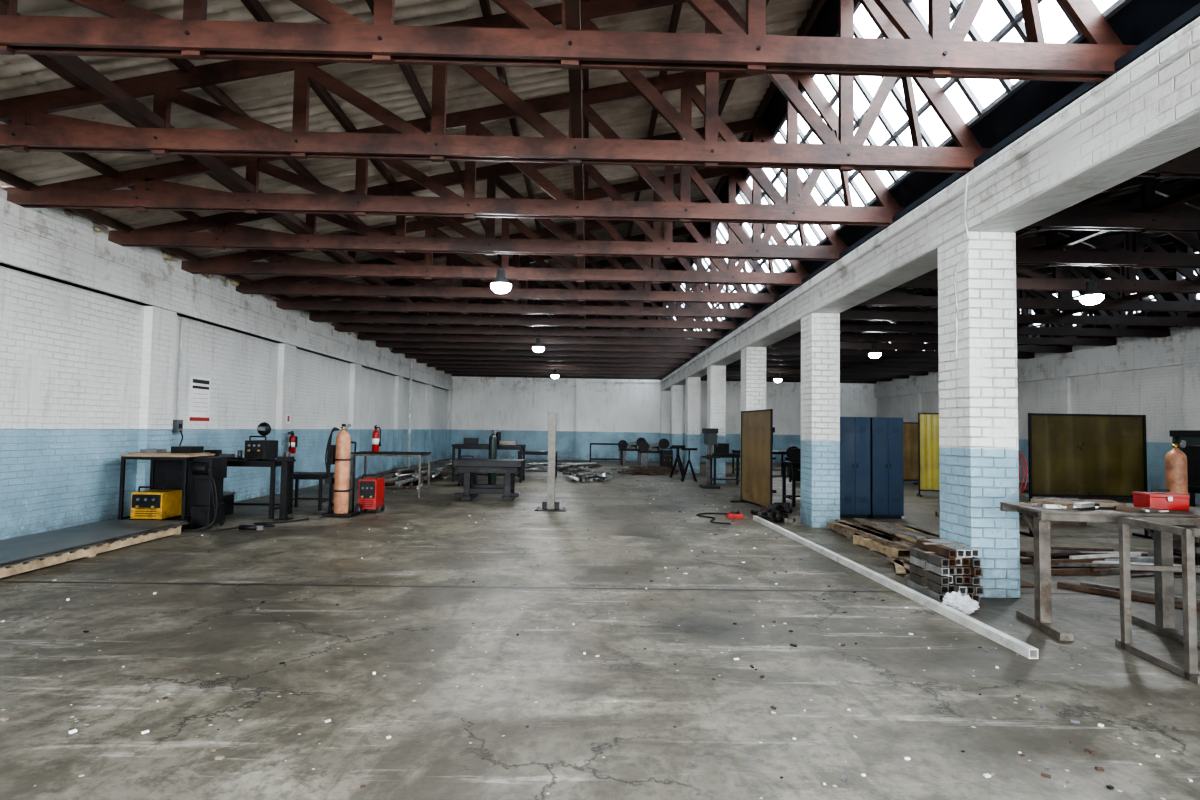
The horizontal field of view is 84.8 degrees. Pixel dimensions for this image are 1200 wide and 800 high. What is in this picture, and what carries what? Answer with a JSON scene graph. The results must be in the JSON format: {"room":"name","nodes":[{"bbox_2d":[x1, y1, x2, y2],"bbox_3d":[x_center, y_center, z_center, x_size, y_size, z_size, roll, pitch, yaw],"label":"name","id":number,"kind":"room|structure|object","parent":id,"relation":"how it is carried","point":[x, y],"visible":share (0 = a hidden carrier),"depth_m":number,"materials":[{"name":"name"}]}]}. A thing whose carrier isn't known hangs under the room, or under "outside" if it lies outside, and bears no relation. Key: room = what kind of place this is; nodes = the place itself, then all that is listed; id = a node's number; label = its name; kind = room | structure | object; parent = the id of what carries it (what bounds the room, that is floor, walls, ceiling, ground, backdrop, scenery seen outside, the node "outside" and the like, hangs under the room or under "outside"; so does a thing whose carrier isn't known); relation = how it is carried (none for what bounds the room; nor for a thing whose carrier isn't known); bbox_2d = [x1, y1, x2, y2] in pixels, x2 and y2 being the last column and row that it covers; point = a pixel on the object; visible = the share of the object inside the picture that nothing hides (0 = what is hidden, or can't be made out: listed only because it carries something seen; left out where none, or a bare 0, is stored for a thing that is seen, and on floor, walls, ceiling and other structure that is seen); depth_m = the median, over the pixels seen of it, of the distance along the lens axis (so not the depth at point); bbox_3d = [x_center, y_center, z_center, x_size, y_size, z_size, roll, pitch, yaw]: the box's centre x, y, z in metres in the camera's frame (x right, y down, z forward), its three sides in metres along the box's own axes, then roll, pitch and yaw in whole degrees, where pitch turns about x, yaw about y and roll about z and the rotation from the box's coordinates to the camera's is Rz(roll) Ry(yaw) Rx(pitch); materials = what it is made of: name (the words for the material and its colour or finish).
{"room":"metal fabrication workshop","nodes":[
{"label":"metal fabrication workshop","id":0,"kind":"room"},
{"bbox_2d":[0,188,452,539],"bbox_3d":[-7.552,-0.196,13.832,0.500,4.608,40.900,1,-3,-1],"label":"wall","id":1,"kind":"structure","parent":0,"point":[90,324],"depth_m":10.58,"materials":[{"name":"paint"}]},
{"bbox_2d":[189,376,210,421],"bbox_3d":[-7.457,-0.011,12.253,0.018,0.840,0.620,1,-3,-1],"label":"poster","id":2,"kind":"object","parent":1,"relation":"attached to","point":[199,404],"visible":1,"depth_m":12.23,"materials":[{"name":"paper"}]},
{"bbox_2d":[0,0,813,341],"bbox_3d":[-2.578,-3.344,14.057,10.450,2.256,41.477,1,-3,-1],"label":"ceiling","id":3,"kind":"structure","parent":0,"point":[268,99],"depth_m":8.02,"materials":[{"name":"metal"}]},
{"bbox_2d":[651,0,1199,346],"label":"window","id":4,"kind":"structure","parent":3,"relation":"attached to","point":[1133,22],"depth_m":6.96,"materials":[{"name":"clear glass"}]},
{"bbox_2d":[0,458,1199,799],"bbox_3d":[3.830,2.279,11.384,23.350,0.200,46.800,1,-3,-1],"label":"floor","id":5,"kind":"structure","parent":0,"point":[601,727],"depth_m":4.48,"materials":[{"name":"concrete"}]},
{"bbox_2d":[0,526,181,577],"bbox_3d":[-6.574,1.793,7.803,1.100,0.120,3.410,1,-3,-1],"label":"pallet","id":6,"kind":"object","parent":5,"relation":"on","point":[91,551],"visible":0.48,"depth_m":7.67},
{"bbox_2d":[0,520,187,567],"bbox_3d":[-6.573,1.700,7.780,1.179,0.060,3.704,1,-3,-1],"label":"sheets","id":7,"kind":"object","parent":6,"relation":"on","point":[22,549],"visible":1,"depth_m":8.02,"materials":[{"name":"metal"}]},
{"bbox_2d":[118,446,214,529],"bbox_3d":[-6.711,1.339,10.199,1.000,1.240,0.750,1,-3,-1],"label":"stand","id":8,"kind":"object","parent":5,"relation":"on","point":[171,470],"visible":0.66,"depth_m":10.21,"materials":[{"name":"black metal"}]},
{"bbox_2d":[130,486,181,519],"bbox_3d":[-6.833,1.572,10.116,0.460,0.503,0.550,1,-3,-1],"label":"machine","id":9,"kind":"object","parent":8,"relation":"on","point":[161,504],"visible":0.97,"depth_m":9.89,"materials":[{"name":"yellow metal"}]},
{"bbox_2d":[181,456,226,531],"bbox_3d":[-5.992,1.425,10.054,0.436,1.083,0.760,1,-3,-1],"label":"tower","id":10,"kind":"object","parent":5,"relation":"on","point":[209,473],"visible":0.96,"depth_m":10.02,"materials":[{"name":"black metal"}]},
{"bbox_2d":[227,459,295,518],"bbox_3d":[-6.363,1.535,11.524,1.650,0.980,0.800,1,-3,-1],"label":"workbench","id":11,"kind":"object","parent":5,"relation":"on","point":[273,463],"visible":0.35,"depth_m":11.18,"materials":[{"name":"black metal"}]},
{"bbox_2d":[244,436,277,459],"bbox_3d":[-5.978,0.841,11.587,0.340,0.423,0.550,1,-3,-1],"label":"machine","id":12,"kind":"object","parent":11,"relation":"on","point":[254,449],"visible":0.98,"depth_m":11.37,"materials":[{"name":"black metal"}]},
{"bbox_2d":[273,452,293,520],"bbox_3d":[-5.350,1.453,11.146,0.240,1.140,0.240,1,-3,-1],"label":"stand","id":13,"kind":"object","parent":5,"relation":"on","point":[285,459],"visible":1,"depth_m":11.11,"materials":[{"name":"black metal"}]},
{"bbox_2d":[293,472,333,510],"bbox_3d":[-5.607,1.747,12.630,0.750,0.680,0.600,1,-3,-1],"label":"table","id":14,"kind":"object","parent":5,"relation":"on","point":[320,476],"visible":0.69,"depth_m":12.55,"materials":[{"name":"black metal"}]},
{"bbox_2d":[321,424,360,516],"bbox_3d":[-4.611,1.242,11.750,0.557,1.640,0.500,1,-3,-1],"label":"gas cylinder","id":15,"kind":"object","parent":5,"relation":"on","point":[338,454],"visible":1,"depth_m":11.62,"materials":[{"name":"pink paint"}]},
{"bbox_2d":[358,475,384,512],"bbox_3d":[-4.275,1.740,12.280,0.360,0.703,0.550,1,-3,-1],"label":"machine","id":16,"kind":"object","parent":5,"relation":"on","point":[371,490],"visible":0.95,"depth_m":12.05,"materials":[{"name":"red metal"}]},
{"bbox_2d":[350,451,430,497],"bbox_3d":[-4.860,1.721,15.323,1.600,1.000,0.950,1,-3,-1],"label":"steel table","id":17,"kind":"object","parent":5,"relation":"on","point":[365,454],"visible":0.89,"depth_m":14.90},
{"bbox_2d":[381,466,451,488],"bbox_3d":[-5.407,2.198,19.503,1.446,0.409,5.765,1,-3,-1],"label":"pile","id":18,"kind":"object","parent":5,"relation":"on","point":[413,473],"visible":0.85,"depth_m":19.04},
{"bbox_2d":[453,458,524,500],"bbox_3d":[-2.505,1.802,14.967,1.500,0.880,1.005,1,-3,-1],"label":"workbench","id":19,"kind":"object","parent":5,"relation":"on","point":[469,467],"visible":1,"depth_m":14.56,"materials":[{"name":"black metal"}]},
{"bbox_2d":[452,432,525,482],"bbox_3d":[-3.343,1.702,19.884,2.100,1.500,1.000,1,-3,-1],"label":"workbench","id":20,"kind":"object","parent":5,"relation":"on","point":[468,443],"visible":0.86,"depth_m":19.48,"materials":[{"name":"black metal"}]},
{"bbox_2d":[535,413,565,511],"bbox_3d":[-0.959,1.220,13.042,0.600,1.915,0.440,1,-3,-1],"label":"post","id":21,"kind":"object","parent":5,"relation":"on","point":[550,505],"visible":1,"depth_m":12.96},
{"bbox_2d":[525,462,601,471],"bbox_3d":[-1.697,2.637,26.336,3.544,0.268,4.239,1,-3,-1],"label":"pile of steel sections","id":22,"kind":"object","parent":5,"relation":"on","point":[535,466],"visible":0.84,"depth_m":25.69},
{"bbox_2d":[563,471,612,481],"bbox_3d":[-0.392,2.431,21.184,1.658,0.254,3.197,1,-3,-1],"label":"pile of galvanised sections","id":23,"kind":"object","parent":5,"relation":"on","point":[603,476],"visible":1,"depth_m":20.60,"materials":[{"name":"metal"}]},
{"bbox_2d":[0,474,1192,788],"bbox_3d":[-1.593,2.198,13.800,8.621,0.011,21.826,1,-3,-1],"label":"debris","id":24,"kind":"object","parent":5,"relation":"on","point":[843,778],"visible":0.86,"depth_m":3.77,"materials":[{"name":"grey wood"}]},
{"bbox_2d":[611,466,678,475],"bbox_3d":[1.678,2.604,24.529,2.471,0.276,2.385,1,-3,-1],"label":"pile of steel sections","id":25,"kind":"object","parent":5,"relation":"on","point":[650,470],"visible":0.98,"depth_m":23.91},
{"bbox_2d":[638,438,668,466],"bbox_3d":[2.420,2.352,29.576,1.380,1.260,0.600,1,-3,-1],"label":"saw","id":26,"kind":"object","parent":5,"relation":"on","point":[643,446],"visible":0.83,"depth_m":29.48,"materials":[{"name":"grey metal"}]},
{"bbox_2d":[660,391,670,449],"bbox_3d":[3.421,1.375,34.269,0.488,3.670,0.350,1,-3,-1],"label":"column","id":27,"kind":"structure","parent":5,"relation":"on","point":[665,395],"depth_m":34.12,"materials":[{"name":"brick"}]},
{"bbox_2d":[670,385,682,465],"bbox_3d":[3.500,1.187,30.099,0.488,3.670,0.600,1,-3,-1],"label":"column","id":28,"kind":"structure","parent":5,"relation":"on","point":[676,409],"depth_m":29.82,"materials":[{"name":"brick"}]},
{"bbox_2d":[685,377,700,472],"bbox_3d":[3.589,0.977,25.455,0.488,3.670,0.600,1,-3,-1],"label":"column","id":29,"kind":"structure","parent":5,"relation":"on","point":[693,384],"depth_m":25.17,"materials":[{"name":"brick"}]},
{"bbox_2d":[700,428,719,488],"bbox_3d":[3.130,1.657,18.762,0.480,1.690,0.830,1,-3,-1],"label":"press","id":30,"kind":"object","parent":5,"relation":"on","point":[710,434],"visible":1,"depth_m":18.44,"materials":[{"name":"black metal"}]},
{"bbox_2d":[706,366,725,482],"bbox_3d":[3.678,0.768,20.810,0.488,3.670,0.600,1,-3,-1],"label":"column","id":31,"kind":"structure","parent":5,"relation":"on","point":[716,375],"depth_m":20.54,"materials":[{"name":"brick"}]},
{"bbox_2d":[711,443,739,484],"bbox_3d":[3.779,1.928,19.659,0.900,1.250,0.700,1,-3,-1],"label":"workbench","id":32,"kind":"object","parent":5,"relation":"on","point":[722,450],"visible":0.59,"depth_m":19.53,"materials":[{"name":"black metal"}]},
{"bbox_2d":[731,409,772,509],"bbox_3d":[3.357,1.257,14.168,0.500,2.080,1.750,1,-3,-8],"label":"screen","id":33,"kind":"object","parent":5,"relation":"on","point":[756,425],"visible":0.85,"depth_m":14.10,"materials":[{"name":"brown plastic"}]},
{"bbox_2d":[740,347,765,493],"bbox_3d":[3.766,0.558,16.166,0.488,3.670,0.600,1,-3,-1],"label":"column","id":34,"kind":"structure","parent":5,"relation":"on","point":[753,359],"depth_m":15.93,"materials":[{"name":"brick"}]},
{"bbox_2d":[753,502,794,523],"bbox_3d":[3.227,2.049,12.072,0.608,0.304,1.044,1,-3,-1],"label":"pile","id":35,"kind":"object","parent":5,"relation":"on","point":[775,514],"visible":0.99,"depth_m":11.90,"materials":[{"name":"black metal"}]},
{"bbox_2d":[782,448,800,506],"bbox_3d":[4.607,1.573,14.634,0.900,1.530,0.800,1,-3,-1],"label":"workbench","id":36,"kind":"object","parent":5,"relation":"on","point":[795,462],"visible":0.38,"depth_m":14.52,"materials":[{"name":"black metal"}]},
{"bbox_2d":[800,313,839,527],"bbox_3d":[3.854,0.348,11.521,0.488,3.670,0.600,1,-3,-1],"label":"column","id":37,"kind":"structure","parent":5,"relation":"on","point":[820,332],"depth_m":11.25,"materials":[{"name":"brick"}]},
{"bbox_2d":[840,417,870,517],"bbox_3d":[4.846,1.296,12.757,0.600,1.920,0.585,1,-3,-1],"label":"locker","id":38,"kind":"object","parent":5,"relation":"on","point":[855,443],"visible":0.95,"depth_m":12.49,"materials":[{"name":"blue metal"}]},
{"bbox_2d":[852,535,915,557],"bbox_3d":[4.274,2.021,9.078,1.100,0.120,1.110,1,-3,-4],"label":"pallet","id":39,"kind":"object","parent":5,"relation":"on","point":[873,545],"visible":0.38,"depth_m":8.86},
{"bbox_2d":[829,518,939,547],"bbox_3d":[4.264,1.922,9.591,0.998,0.120,2.570,1,-3,-1],"label":"planks","id":40,"kind":"object","parent":39,"relation":"on","point":[897,535],"visible":0.77,"depth_m":9.45,"materials":[{"name":"wood"}]},
{"bbox_2d":[868,417,903,518],"bbox_3d":[5.476,1.307,12.768,0.600,1.920,0.585,1,-3,-1],"label":"locker","id":41,"kind":"object","parent":5,"relation":"on","point":[886,434],"visible":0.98,"depth_m":12.50,"materials":[{"name":"blue metal"}]},
{"bbox_2d":[753,516,1037,658],"bbox_3d":[2.984,1.994,8.402,0.070,0.070,7.351,1,-3,-2],"label":"tube","id":42,"kind":"object","parent":5,"relation":"on","point":[1026,650],"visible":1,"depth_m":6.15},
{"bbox_2d":[903,422,917,484],"bbox_3d":[9.780,1.710,21.034,1.050,2.000,0.500,1,-3,-13],"label":"screen","id":43,"kind":"object","parent":5,"relation":"on","point":[910,429],"visible":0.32,"depth_m":21.08,"materials":[{"name":"brown plastic"}]},
{"bbox_2d":[917,413,938,496],"bbox_3d":[8.710,1.430,17.230,0.670,2.180,0.500,0,-3,16],"label":"screen","id":44,"kind":"object","parent":5,"relation":"on","point":[928,423],"visible":0.66,"depth_m":17.25,"materials":[{"name":"yellow plastic"}]},
{"bbox_2d":[907,539,983,602],"bbox_3d":[3.452,1.698,6.616,0.410,0.516,0.696,1,-3,-1],"label":"tubes","id":45,"kind":"object","parent":5,"relation":"on","point":[938,567],"visible":0.95,"depth_m":6.38,"materials":[{"name":"grey metal"}]},
{"bbox_2d":[942,591,979,614],"bbox_3d":[3.270,1.834,5.965,0.305,0.177,0.272,2,-3,-22],"label":"plastic bag","id":46,"kind":"object","parent":5,"relation":"on","point":[964,604],"visible":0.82,"depth_m":5.90,"materials":[{"name":"white"}]},
{"bbox_2d":[938,231,1019,597],"bbox_3d":[3.943,0.139,6.877,0.488,3.670,0.600,1,-3,-1],"label":"column","id":47,"kind":"structure","parent":5,"relation":"on","point":[979,458],"depth_m":6.62,"materials":[{"name":"brick"}]},
{"bbox_2d":[1019,413,1151,538],"bbox_3d":[7.878,1.216,10.608,1.930,1.980,0.500,1,-3,-1],"label":"screen","id":48,"kind":"object","parent":5,"relation":"on","point":[1070,455],"visible":0.9,"depth_m":10.62,"materials":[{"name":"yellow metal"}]},
{"bbox_2d":[1000,502,1199,646],"bbox_3d":[4.848,1.418,5.409,2.600,1.010,0.690,1,-3,6],"label":"bench","id":49,"kind":"object","parent":5,"relation":"on","point":[1164,622],"visible":0.83,"depth_m":5.41,"materials":[{"name":"metal"}]},
{"bbox_2d":[1019,499,1168,512],"bbox_3d":[4.819,0.885,5.427,2.449,0.053,0.674,1,-3,6],"label":"clutter","id":50,"kind":"object","parent":49,"relation":"on","point":[1047,503],"visible":1,"depth_m":5.45,"materials":[{"name":"metal"}]},
{"bbox_2d":[1132,489,1189,509],"bbox_3d":[4.726,0.834,5.535,0.310,0.160,0.218,1,-3,6],"label":"box","id":51,"kind":"object","parent":49,"relation":"on","point":[1160,499],"visible":0.97,"depth_m":5.45,"materials":[{"name":"metal"}]},
{"bbox_2d":[1020,547,1199,576],"bbox_3d":[6.241,1.955,8.132,2.537,0.229,1.187,1,-3,-1],"label":"steel section pile","id":52,"kind":"object","parent":5,"relation":"on","point":[1064,560],"visible":0.68,"depth_m":7.84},
{"bbox_2d":[1057,581,1199,610],"bbox_3d":[5.747,1.939,6.100,0.364,0.060,2.504,3,-3,-41],"label":"channel","id":53,"kind":"object","parent":5,"relation":"on","point":[1139,595],"visible":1,"depth_m":6.66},
{"bbox_2d":[1115,516,1199,684],"bbox_3d":[4.806,1.386,4.599,1.750,1.000,0.800,1,-3,6],"label":"trestle","id":54,"kind":"object","parent":5,"relation":"on","point":[1190,671],"visible":1,"depth_m":4.69,"materials":[{"name":"wood"}]},
{"bbox_2d":[1165,440,1187,539],"bbox_3d":[8.175,1.362,9.305,0.250,1.580,0.240,1,-3,-1],"label":"gas cylinder","id":55,"kind":"object","parent":5,"relation":"on","point":[1176,471],"visible":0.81,"depth_m":9.24,"materials":[{"name":"pink paint"}]},
{"bbox_2d":[1169,430,1199,506],"bbox_3d":[13.112,1.573,14.551,0.480,1.790,0.830,1,-3,-1],"label":"press","id":56,"kind":"object","parent":5,"relation":"on","point":[1192,437],"visible":0.35,"depth_m":14.53,"materials":[{"name":"black metal"}]},
{"bbox_2d":[450,345,876,462],"bbox_3d":[3.370,-0.178,34.604,23.100,6.800,0.420,1,-3,-1],"label":"wall","id":57,"kind":"structure","parent":0,"point":[589,409],"depth_m":34.39,"materials":[{"name":"paint"}]},
{"bbox_2d":[874,327,1199,503],"bbox_3d":[15.080,0.223,14.244,0.420,4.520,40.900,1,-3,-1],"label":"wall","id":58,"kind":"structure","parent":0,"point":[1158,379],"depth_m":19.04,"materials":[{"name":"brick"}]},
{"bbox_2d":[921,178,1199,290],"bbox_3d":[9.110,-3.212,14.274,9.870,2.133,41.477,1,-3,-1],"label":"ceiling","id":59,"kind":"structure","parent":0,"point":[1127,192],"depth_m":10.32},
{"bbox_2d":[862,243,1199,352],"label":"window","id":60,"kind":"structure","parent":59,"relation":"attached to","point":[1168,273],"depth_m":17.78,"materials":[{"name":"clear glass"}]},
{"bbox_2d":[1173,525,1199,565],"bbox_3d":[7.991,1.797,8.581,0.970,0.640,0.620,1,-3,-1],"label":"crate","id":61,"kind":"object","parent":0,"point":[1176,543],"depth_m":8.44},
{"bbox_3d":[4.120,-0.280,-2.412,0.488,3.670,0.600,1,-3,-1],"label":"column","id":62,"kind":"structure","parent":0,"visible":0},
{"bbox_2d":[660,17,1199,390],"bbox_3d":[3.840,-1.671,14.115,0.600,0.600,40.900,1,-3,-1],"label":"beam","id":63,"kind":"structure","parent":62,"relation":"on","point":[1145,116],"depth_m":5.78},
{"bbox_2d":[0,72,905,225],"bbox_3d":[-1.771,-3.400,8.309,11.388,2.226,0.172,1,-3,-1],"label":"roof truss","id":64,"kind":"object","parent":63,"relation":"on","point":[150,192],"visible":0.87,"depth_m":8.25,"materials":[{"name":"brown metal"}]},
{"bbox_2d":[108,118,849,260],"bbox_3d":[-1.804,-3.321,10.057,11.388,2.226,0.172,1,-3,-1],"label":"roof truss","id":65,"kind":"object","parent":63,"relation":"on","point":[179,234],"visible":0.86,"depth_m":9.99,"materials":[{"name":"brown metal"}]},
{"bbox_2d":[0,0,989,172],"bbox_3d":[-1.737,-3.479,6.561,11.388,2.226,0.172,1,-3,-1],"label":"roof truss","id":66,"kind":"object","parent":63,"relation":"on","point":[31,128],"visible":0.93,"depth_m":6.50,"materials":[{"name":"brown metal"}]},
{"bbox_2d":[181,167,810,285],"bbox_3d":[-1.837,-3.242,11.805,11.388,2.226,0.172,1,-3,-1],"label":"roof truss","id":67,"kind":"object","parent":63,"relation":"on","point":[282,263],"visible":0.73,"depth_m":11.74,"materials":[{"name":"brown metal"}]},
{"bbox_2d":[236,199,782,303],"bbox_3d":[-1.871,-3.163,13.553,11.388,2.226,0.172,1,-3,-1],"label":"roof truss","id":68,"kind":"object","parent":63,"relation":"on","point":[282,285],"visible":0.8,"depth_m":13.48,"materials":[{"name":"brown metal"}]},
{"bbox_2d":[274,224,759,317],"bbox_3d":[-1.904,-3.084,15.301,11.388,2.226,0.172,1,-3,-1],"label":"roof truss","id":69,"kind":"object","parent":63,"relation":"on","point":[359,303],"visible":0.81,"depth_m":15.22,"materials":[{"name":"brown metal"}]},
{"bbox_2d":[309,257,741,329],"bbox_3d":[-1.937,-3.006,17.049,11.388,2.226,0.172,1,-3,-1],"label":"roof truss","id":70,"kind":"object","parent":63,"relation":"on","point":[687,323],"visible":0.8,"depth_m":16.96,"materials":[{"name":"brown wood"}]},
{"bbox_2d":[331,262,727,338],"bbox_3d":[-1.970,-2.927,18.797,11.388,2.226,0.172,1,-3,-1],"label":"roof truss","id":71,"kind":"object","parent":63,"relation":"on","point":[391,328],"visible":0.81,"depth_m":18.70,"materials":[{"name":"brown wood"}]},
{"bbox_2d":[357,283,714,346],"bbox_3d":[-2.004,-2.848,20.545,11.388,2.226,0.172,1,-3,-1],"label":"roof truss","id":72,"kind":"object","parent":63,"relation":"on","point":[408,337],"visible":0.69,"depth_m":20.45,"materials":[{"name":"brown wood"}]},
{"bbox_2d":[376,288,704,352],"bbox_3d":[-2.037,-2.769,22.293,11.388,2.226,0.172,1,-3,-1],"label":"roof truss","id":73,"kind":"object","parent":63,"relation":"on","point":[391,344],"visible":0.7,"depth_m":22.20,"materials":[{"name":"brown wood"}]},
{"bbox_2d":[391,302,696,358],"bbox_3d":[-2.070,-2.690,24.041,11.388,2.226,0.172,1,-3,-1],"label":"roof truss","id":74,"kind":"object","parent":63,"relation":"on","point":[434,351],"visible":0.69,"depth_m":23.94,"materials":[{"name":"brown wood"}]},
{"bbox_2d":[403,316,687,363],"bbox_3d":[-2.104,-2.611,25.788,11.388,2.226,0.172,1,-3,-1],"label":"roof truss","id":75,"kind":"object","parent":63,"relation":"on","point":[408,356],"visible":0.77,"depth_m":25.68,"materials":[{"name":"brown wood"}]},
{"bbox_2d":[416,316,681,367],"bbox_3d":[-2.137,-2.532,27.536,11.388,2.226,0.172,1,-3,-1],"label":"roof truss","id":76,"kind":"object","parent":63,"relation":"on","point":[448,361],"visible":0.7,"depth_m":27.43,"materials":[{"name":"brown wood"}]},
{"bbox_2d":[427,328,674,370],"bbox_3d":[-2.170,-2.454,29.284,11.388,2.226,0.172,1,-3,-1],"label":"roof truss","id":77,"kind":"object","parent":63,"relation":"on","point":[492,366],"visible":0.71,"depth_m":29.17,"materials":[{"name":"brown wood"}]},
{"bbox_2d":[436,328,670,374],"bbox_3d":[-2.204,-2.375,31.032,11.388,2.226,0.172,1,-3,-1],"label":"roof truss","id":78,"kind":"object","parent":63,"relation":"on","point":[437,368],"visible":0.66,"depth_m":30.92,"materials":[{"name":"brown wood"}]},
{"bbox_2d":[444,337,665,377],"bbox_3d":[-2.237,-2.296,32.780,11.388,2.226,0.172,1,-3,-1],"label":"roof truss","id":79,"kind":"object","parent":63,"relation":"on","point":[445,372],"visible":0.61,"depth_m":32.66,"materials":[{"name":"brown wood"}]},
{"bbox_2d":[0,0,1137,81],"bbox_3d":[-1.704,-3.558,4.814,11.388,2.226,0.172,1,-3,-1],"label":"roof truss","id":80,"kind":"object","parent":63,"relation":"on","point":[941,52],"visible":0.96,"depth_m":4.75,"materials":[{"name":"brown wood"}]},
{"bbox_2d":[726,341,908,378],"bbox_3d":[9.193,-2.186,31.241,11.388,2.226,0.172,1,-3,-1],"label":"roof truss","id":81,"kind":"object","parent":63,"relation":"on","point":[727,373],"visible":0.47,"depth_m":31.18,"materials":[{"name":"black metal"}]},
{"bbox_2d":[726,333,927,375],"bbox_3d":[9.226,-2.265,29.493,11.388,2.226,0.172,1,-3,-1],"label":"roof truss","id":82,"kind":"object","parent":63,"relation":"on","point":[898,373],"visible":0.3,"depth_m":29.42,"materials":[{"name":"black metal"}]},
{"bbox_2d":[726,322,937,371],"bbox_3d":[9.260,-2.344,27.745,11.388,2.226,0.172,1,-3,-1],"label":"roof truss","id":83,"kind":"object","parent":63,"relation":"on","point":[732,366],"visible":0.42,"depth_m":27.67,"materials":[{"name":"black metal"}]},
{"bbox_2d":[731,321,937,367],"bbox_3d":[9.293,-2.423,25.997,11.388,2.226,0.172,1,-3,-1],"label":"roof truss","id":84,"kind":"object","parent":63,"relation":"on","point":[768,362],"visible":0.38,"depth_m":25.90,"materials":[{"name":"black wood"}]},
{"bbox_2d":[766,321,937,363],"bbox_3d":[9.326,-2.502,24.249,11.388,2.226,0.172,1,-3,-1],"label":"roof truss","id":85,"kind":"object","parent":63,"relation":"on","point":[929,360],"visible":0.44,"depth_m":24.15,"materials":[{"name":"brown wood"}]},
{"bbox_2d":[766,309,1033,358],"bbox_3d":[9.360,-2.580,22.501,11.388,2.226,0.172,1,-3,-1],"label":"roof truss","id":86,"kind":"object","parent":63,"relation":"on","point":[782,351],"visible":0.26,"depth_m":22.40,"materials":[{"name":"black wood"}]},
{"bbox_2d":[766,294,1071,352],"bbox_3d":[9.393,-2.659,20.753,11.388,2.226,0.172,1,-3,-1],"label":"roof truss","id":87,"kind":"object","parent":63,"relation":"on","point":[902,346],"visible":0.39,"depth_m":20.65,"materials":[{"name":"brown wood"}]},
{"bbox_2d":[661,3,1199,379],"bbox_3d":[3.848,-2.114,14.130,0.540,0.275,40.890,1,-3,-1],"label":"gutter","id":88,"kind":"object","parent":63,"relation":"on","point":[1193,13],"visible":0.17,"depth_m":5.75,"materials":[{"name":"metal"}]},
{"bbox_2d":[783,273,1116,345],"bbox_3d":[9.426,-2.738,19.006,11.388,2.226,0.172,1,-3,-1],"label":"roof truss","id":89,"kind":"object","parent":63,"relation":"on","point":[930,338],"visible":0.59,"depth_m":18.95,"materials":[{"name":"brown wood"}]},
{"bbox_2d":[954,175,969,357],"bbox_3d":[3.679,-1.340,6.694,0.066,1.801,0.329,1,-3,-1],"label":"cable","id":90,"kind":"object","parent":63,"relation":"attached to","point":[967,232],"depth_m":6.76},
{"bbox_2d":[840,266,1169,337],"bbox_3d":[9.459,-2.817,17.258,11.388,2.226,0.172,1,-3,-1],"label":"roof truss","id":91,"kind":"object","parent":63,"relation":"on","point":[1117,331],"visible":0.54,"depth_m":17.20,"materials":[{"name":"brown wood"}]},
{"bbox_2d":[840,235,1199,326],"bbox_3d":[9.493,-2.896,15.510,11.388,2.226,0.172,1,-3,-1],"label":"roof truss","id":92,"kind":"object","parent":63,"relation":"on","point":[1177,319],"visible":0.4,"depth_m":15.44,"materials":[{"name":"brown wood"}]},
{"bbox_2d":[856,232,1199,312],"bbox_3d":[9.526,-2.975,13.762,11.388,2.226,0.172,1,-3,-1],"label":"roof truss","id":93,"kind":"object","parent":63,"relation":"on","point":[1188,304],"visible":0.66,"depth_m":13.68,"materials":[{"name":"brown wood"}]},
{"bbox_2d":[895,207,1199,293],"bbox_3d":[9.559,-3.054,12.014,11.388,2.226,0.172,1,-3,-1],"label":"roof truss","id":94,"kind":"object","parent":63,"relation":"on","point":[1034,280],"visible":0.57,"depth_m":11.91,"materials":[{"name":"brown wood"}]},
{"bbox_2d":[1015,189,1199,268],"bbox_3d":[9.593,-3.132,10.266,11.388,2.226,0.172,1,-3,-1],"label":"roof truss","id":95,"kind":"object","parent":63,"relation":"on","point":[1111,255],"visible":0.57,"depth_m":10.14,"materials":[{"name":"brown wood"}]},
{"bbox_2d":[1023,177,1199,232],"bbox_3d":[9.626,-3.211,8.518,11.388,2.226,0.172,1,-3,-1],"label":"roof truss","id":96,"kind":"object","parent":63,"relation":"on","point":[1078,216],"visible":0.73,"depth_m":8.36,"materials":[{"name":"brown wood"}]},
{"bbox_2d":[1135,147,1199,178],"bbox_3d":[9.659,-3.290,6.770,11.388,2.226,0.172,1,-3,-1],"label":"roof truss","id":97,"kind":"object","parent":63,"relation":"on","point":[1187,165],"visible":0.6,"depth_m":6.58,"materials":[{"name":"black metal"}]},
{"bbox_3d":[-1.504,-4.031,-5.674,11.388,2.226,0.172,1,-3,-1],"label":"roof truss","id":98,"kind":"object","parent":63,"relation":"on","visible":0},
{"bbox_2d":[0,0,825,341],"bbox_3d":[-2.406,-3.304,14.065,9.565,2.138,40.890,1,-3,-1],"label":"purlins","id":99,"kind":"object","parent":98,"relation":"on","point":[73,69],"visible":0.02,"depth_m":7.68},
{"bbox_2d":[491,254,510,292],"bbox_3d":[-1.590,-2.053,10.575,0.330,0.670,0.330,1,-3,-1],"label":"lamp","id":100,"kind":"object","parent":99,"relation":"hanging from","point":[500,284],"visible":0.97,"depth_m":10.48,"materials":[{"name":"white glass"}]},
{"bbox_3d":[9.892,-3.842,-5.465,11.388,2.226,0.172,1,-3,-1],"label":"roof truss","id":101,"kind":"object","parent":63,"relation":"on","visible":0},
{"bbox_2d":[840,178,1199,350],"bbox_3d":[8.991,-3.116,14.274,9.565,2.138,40.890,1,-3,-1],"label":"purlins","id":102,"kind":"object","parent":101,"relation":"on","point":[1175,201],"visible":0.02,"depth_m":9.76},
{"bbox_2d":[1079,266,1103,304],"bbox_3d":[8.037,-1.893,10.751,0.330,0.670,0.330,1,-3,-1],"label":"lamp","id":103,"kind":"object","parent":102,"relation":"hanging from","point":[1091,295],"visible":0.98,"depth_m":10.68,"materials":[{"name":"white glass"}]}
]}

